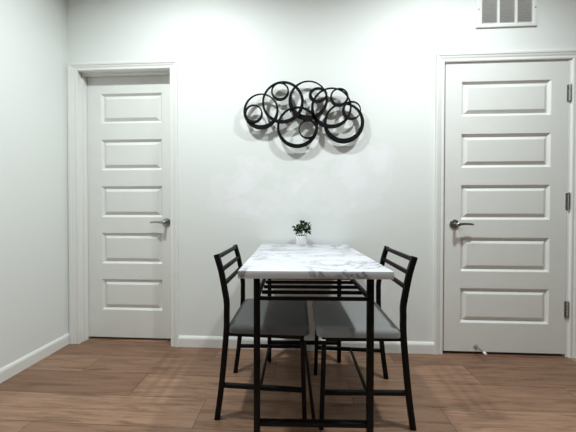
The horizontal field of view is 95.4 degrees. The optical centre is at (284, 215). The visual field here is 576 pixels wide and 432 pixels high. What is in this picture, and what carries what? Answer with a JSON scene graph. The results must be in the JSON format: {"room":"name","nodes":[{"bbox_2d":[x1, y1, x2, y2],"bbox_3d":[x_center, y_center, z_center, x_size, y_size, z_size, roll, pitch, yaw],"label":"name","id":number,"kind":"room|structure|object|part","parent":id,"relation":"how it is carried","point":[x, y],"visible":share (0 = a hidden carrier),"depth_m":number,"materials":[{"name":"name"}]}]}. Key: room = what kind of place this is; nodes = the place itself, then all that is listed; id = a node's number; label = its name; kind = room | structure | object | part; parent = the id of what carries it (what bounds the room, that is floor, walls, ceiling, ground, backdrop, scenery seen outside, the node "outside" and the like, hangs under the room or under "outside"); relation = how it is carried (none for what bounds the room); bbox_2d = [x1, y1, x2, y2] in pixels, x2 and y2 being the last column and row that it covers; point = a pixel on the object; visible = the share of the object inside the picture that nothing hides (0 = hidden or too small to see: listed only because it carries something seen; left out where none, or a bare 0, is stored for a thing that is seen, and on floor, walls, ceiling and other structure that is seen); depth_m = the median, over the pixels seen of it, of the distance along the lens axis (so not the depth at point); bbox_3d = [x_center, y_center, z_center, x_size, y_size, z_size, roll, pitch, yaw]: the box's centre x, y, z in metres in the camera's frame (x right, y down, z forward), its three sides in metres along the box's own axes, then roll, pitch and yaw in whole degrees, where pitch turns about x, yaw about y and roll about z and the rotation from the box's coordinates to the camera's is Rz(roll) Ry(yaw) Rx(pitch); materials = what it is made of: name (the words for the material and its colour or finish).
{"room":"dining room","nodes":[
{"label":"dining room","id":0,"kind":"room"},
{"bbox_2d":[0,0,68,368],"bbox_3d":[-1.902,-0.430,-1.697,0.120,2.900,8.600,0,1,3],"label":"wall","id":1,"kind":"structure","parent":0,"point":[34,272],"depth_m":1.74,"materials":[{"name":"paint"}]},
{"bbox_2d":[0,333,68,382],"bbox_3d":[-1.853,0.984,-1.985,0.012,0.080,8.000,0,1,3],"label":"baseboard","id":2,"kind":"structure","parent":1,"relation":"attached to","point":[28,360],"depth_m":1.72,"materials":[{"name":"paint"}]},
{"bbox_2d":[0,336,575,431],"bbox_3d":[1.328,1.075,-1.849,6.592,0.100,8.600,0,1,3],"label":"floor","id":3,"kind":"structure","parent":0,"point":[96,384],"depth_m":1.46,"materials":[{"name":"brown wood"}]},
{"bbox_2d":[214,244,309,420],"bbox_3d":[-0.100,0.586,1.444,0.460,0.805,0.427,0,1,3],"label":"dining chair","id":4,"kind":"object","parent":3,"relation":"on","point":[281,319],"visible":0.92,"depth_m":1.26,"materials":[{"name":"black metal"}]},
{"bbox_3d":[-0.302,0.587,1.268,0.075,0.805,0.021,0,1,3],"label":"leg","id":5,"kind":"part","parent":4,"relation":"part of","materials":[{"name":"black metal"}]},
{"bbox_3d":[-0.314,0.200,1.450,0.016,0.020,0.352,0,1,3],"label":"rail","id":6,"kind":"part","parent":4,"relation":"part of","materials":[{"name":"black metal"}]},
{"bbox_3d":[-0.297,0.264,1.450,0.016,0.019,0.352,0,1,3],"label":"rail","id":7,"kind":"part","parent":4,"relation":"part of","materials":[{"name":"black metal"}]},
{"bbox_3d":[-0.283,0.331,1.450,0.016,0.019,0.352,0,1,3],"label":"rail","id":8,"kind":"part","parent":4,"relation":"part of","materials":[{"name":"black metal"}]},
{"bbox_3d":[-0.282,0.583,1.639,0.075,0.805,0.021,0,1,3],"label":"leg","id":9,"kind":"part","parent":4,"relation":"part of","materials":[{"name":"black metal"}]},
{"bbox_3d":[-0.087,0.568,1.443,0.384,0.018,0.424,0,1,3],"label":"seat frame","id":10,"kind":"part","parent":4,"relation":"part of","materials":[{"name":"black metal"}]},
{"bbox_3d":[-0.065,0.540,1.441,0.390,0.037,0.427,0,1,3],"label":"seat","id":11,"kind":"part","parent":4,"relation":"part of","materials":[{"name":"grey fabric"}]},
{"bbox_3d":[0.091,0.789,1.234,0.033,0.401,0.023,0,1,3],"label":"leg","id":12,"kind":"part","parent":4,"relation":"part of","materials":[{"name":"black metal"}]},
{"bbox_2d":[238,244,393,431],"bbox_3d":[0.127,0.597,1.438,0.592,0.780,0.880,0,1,1],"label":"dining table","id":13,"kind":"object","parent":3,"relation":"on","point":[283,263],"visible":0.95,"depth_m":1.08,"materials":[{"name":"stone"}]},
{"bbox_3d":[-0.113,0.613,1.088,0.025,0.744,0.025,0,1,1],"label":"leg","id":14,"kind":"part","parent":13,"relation":"part of","materials":[{"name":"black metal"}]},
{"bbox_3d":[-0.106,0.339,1.421,0.017,0.017,0.648,0,1,1],"label":"shelf rail","id":15,"kind":"part","parent":13,"relation":"part of","materials":[{"name":"black metal"}]},
{"bbox_3d":[-0.099,0.605,1.760,0.025,0.744,0.025,0,1,1],"label":"leg","id":16,"kind":"part","parent":13,"relation":"part of","materials":[{"name":"black metal"}]},
{"bbox_2d":[291,220,310,244],"bbox_3d":[0.121,0.118,1.817,0.144,0.169,0.096,0,1,3],"label":"potted plant","id":17,"kind":"object","parent":13,"relation":"on","point":[301,239],"visible":1,"depth_m":1.80,"materials":[{"name":"green plant"}]},
{"bbox_3d":[0.119,0.172,1.817,0.077,0.062,0.077,0,1,3],"label":"pot","id":18,"kind":"part","parent":17,"relation":"part of","materials":[{"name":"white ceramic"}]},
{"bbox_3d":[0.367,0.605,1.751,0.025,0.744,0.025,0,1,1],"label":"leg","id":19,"kind":"part","parent":13,"relation":"part of","materials":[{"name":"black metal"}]},
{"bbox_3d":[0.360,0.339,1.411,0.017,0.017,0.648,0,1,1],"label":"shelf rail","id":20,"kind":"part","parent":13,"relation":"part of","materials":[{"name":"black metal"}]},
{"bbox_3d":[0.353,0.613,1.078,0.025,0.744,0.025,0,1,1],"label":"leg","id":21,"kind":"part","parent":13,"relation":"part of","materials":[{"name":"black metal"}]},
{"bbox_2d":[312,246,417,430],"bbox_3d":[0.391,0.586,1.407,0.460,0.805,0.427,0,1,3],"label":"dining chair","id":22,"kind":"object","parent":3,"relation":"on","point":[334,320],"visible":0.91,"depth_m":1.22,"materials":[{"name":"black metal"}]},
{"bbox_3d":[0.200,0.785,1.621,0.033,0.401,0.023,0,1,3],"label":"leg","id":23,"kind":"part","parent":22,"relation":"part of","materials":[{"name":"black metal"}]},
{"bbox_3d":[0.179,0.789,1.218,0.033,0.401,0.023,0,1,3],"label":"leg","id":24,"kind":"part","parent":22,"relation":"part of","materials":[{"name":"black metal"}]},
{"bbox_3d":[0.356,0.541,1.408,0.390,0.037,0.427,0,1,3],"label":"seat","id":25,"kind":"part","parent":22,"relation":"part of","materials":[{"name":"grey fabric"}]},
{"bbox_3d":[0.378,0.568,1.407,0.384,0.018,0.424,0,1,3],"label":"seat frame","id":26,"kind":"part","parent":22,"relation":"part of","materials":[{"name":"black metal"}]},
{"bbox_3d":[0.593,0.585,1.583,0.075,0.805,0.021,0,1,3],"label":"leg","id":27,"kind":"part","parent":22,"relation":"part of","materials":[{"name":"black metal"}]},
{"bbox_3d":[0.589,0.266,1.393,0.016,0.019,0.352,0,1,3],"label":"rail","id":28,"kind":"part","parent":22,"relation":"part of","materials":[{"name":"black metal"}]},
{"bbox_3d":[0.575,0.333,1.394,0.016,0.019,0.352,0,1,3],"label":"rail","id":29,"kind":"part","parent":22,"relation":"part of","materials":[{"name":"black metal"}]},
{"bbox_3d":[0.605,0.202,1.391,0.016,0.020,0.352,0,1,3],"label":"rail","id":30,"kind":"part","parent":22,"relation":"part of","materials":[{"name":"black metal"}]},
{"bbox_3d":[0.574,0.589,1.211,0.075,0.805,0.021,0,1,3],"label":"leg","id":31,"kind":"part","parent":22,"relation":"part of","materials":[{"name":"black metal"}]},
{"bbox_2d":[66,0,575,341],"bbox_3d":[1.526,-0.467,1.896,6.352,2.900,0.135,0,1,3],"label":"wall","id":32,"kind":"structure","parent":0,"point":[240,184],"depth_m":1.90,"materials":[{"name":"paint"}]},
{"bbox_2d":[67,60,178,346],"bbox_3d":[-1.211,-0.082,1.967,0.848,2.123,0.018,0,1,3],"label":"trim","id":33,"kind":"structure","parent":32,"relation":"attached to","point":[72,68],"depth_m":1.97,"materials":[{"name":"paint"}]},
{"bbox_2d":[87,75,170,338],"bbox_3d":[-1.200,-0.063,2.035,0.713,2.048,0.099,0,1,3],"label":"door","id":34,"kind":"structure","parent":32,"relation":"in","point":[128,117],"depth_m":2.05,"materials":[{"name":"paint"}]},
{"bbox_3d":[-0.962,0.053,2.001,0.122,0.028,0.054,0,1,3],"label":"lever","id":35,"kind":"part","parent":34,"relation":"part of","materials":[{"name":"silver metal"}]},
{"bbox_3d":[-0.914,0.052,2.030,0.067,0.067,0.010,0,1,3],"label":"handle","id":36,"kind":"part","parent":34,"relation":"part of","materials":[{"name":"silver metal"}]},
{"bbox_2d":[243,80,363,147],"bbox_3d":[0.135,-0.716,1.870,0.853,0.474,0.056,0,1,3],"label":"wall art","id":37,"kind":"object","parent":32,"relation":"attached to","point":[306,118],"visible":1,"depth_m":1.85,"materials":[{"name":"black metal"}]},
{"bbox_2d":[178,335,433,353],"bbox_3d":[0.138,0.942,1.911,1.855,0.080,0.012,0,1,3],"label":"baseboard","id":38,"kind":"structure","parent":32,"relation":"attached to","point":[183,341],"depth_m":1.91,"materials":[{"name":"paint"}]},
{"bbox_2d":[434,49,575,357],"bbox_3d":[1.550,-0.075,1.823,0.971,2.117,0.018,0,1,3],"label":"trim","id":39,"kind":"structure","parent":32,"relation":"attached to","point":[441,58],"depth_m":1.83,"materials":[{"name":"paint"}]},
{"bbox_2d":[475,0,537,27],"bbox_3d":[1.536,-1.429,1.810,0.406,0.248,0.014,0,1,3],"label":"air vent","id":40,"kind":"object","parent":32,"relation":"in","point":[489,13],"visible":1,"depth_m":1.81,"materials":[{"name":"white metal"}]},
{"bbox_3d":[1.423,-1.428,1.818,0.102,0.194,0.006,0,1,3],"label":"louvre panel","id":41,"kind":"part","parent":40,"relation":"part of","materials":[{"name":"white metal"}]},
{"bbox_3d":[1.541,-1.428,1.812,0.102,0.194,0.006,0,1,3],"label":"louvre panel","id":42,"kind":"part","parent":40,"relation":"part of","materials":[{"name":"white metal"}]},
{"bbox_3d":[1.657,-1.428,1.806,0.100,0.194,0.006,0,1,3],"label":"louvre panel","id":43,"kind":"part","parent":40,"relation":"part of","materials":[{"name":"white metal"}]},
{"bbox_2d":[443,61,571,354],"bbox_3d":[1.551,-0.048,1.797,0.839,2.024,0.139,0,1,3],"label":"door","id":44,"kind":"structure","parent":32,"relation":"in","point":[507,199],"depth_m":1.83,"materials":[{"name":"paint"}]},
{"bbox_3d":[1.200,0.061,1.846,0.067,0.067,0.010,0,1,3],"label":"handle","id":45,"kind":"part","parent":44,"relation":"part of","materials":[{"name":"silver metal"}]},
{"bbox_3d":[1.245,0.061,1.812,0.122,0.028,0.054,0,1,3],"label":"lever","id":46,"kind":"part","parent":44,"relation":"part of","materials":[{"name":"silver metal"}]}
]}

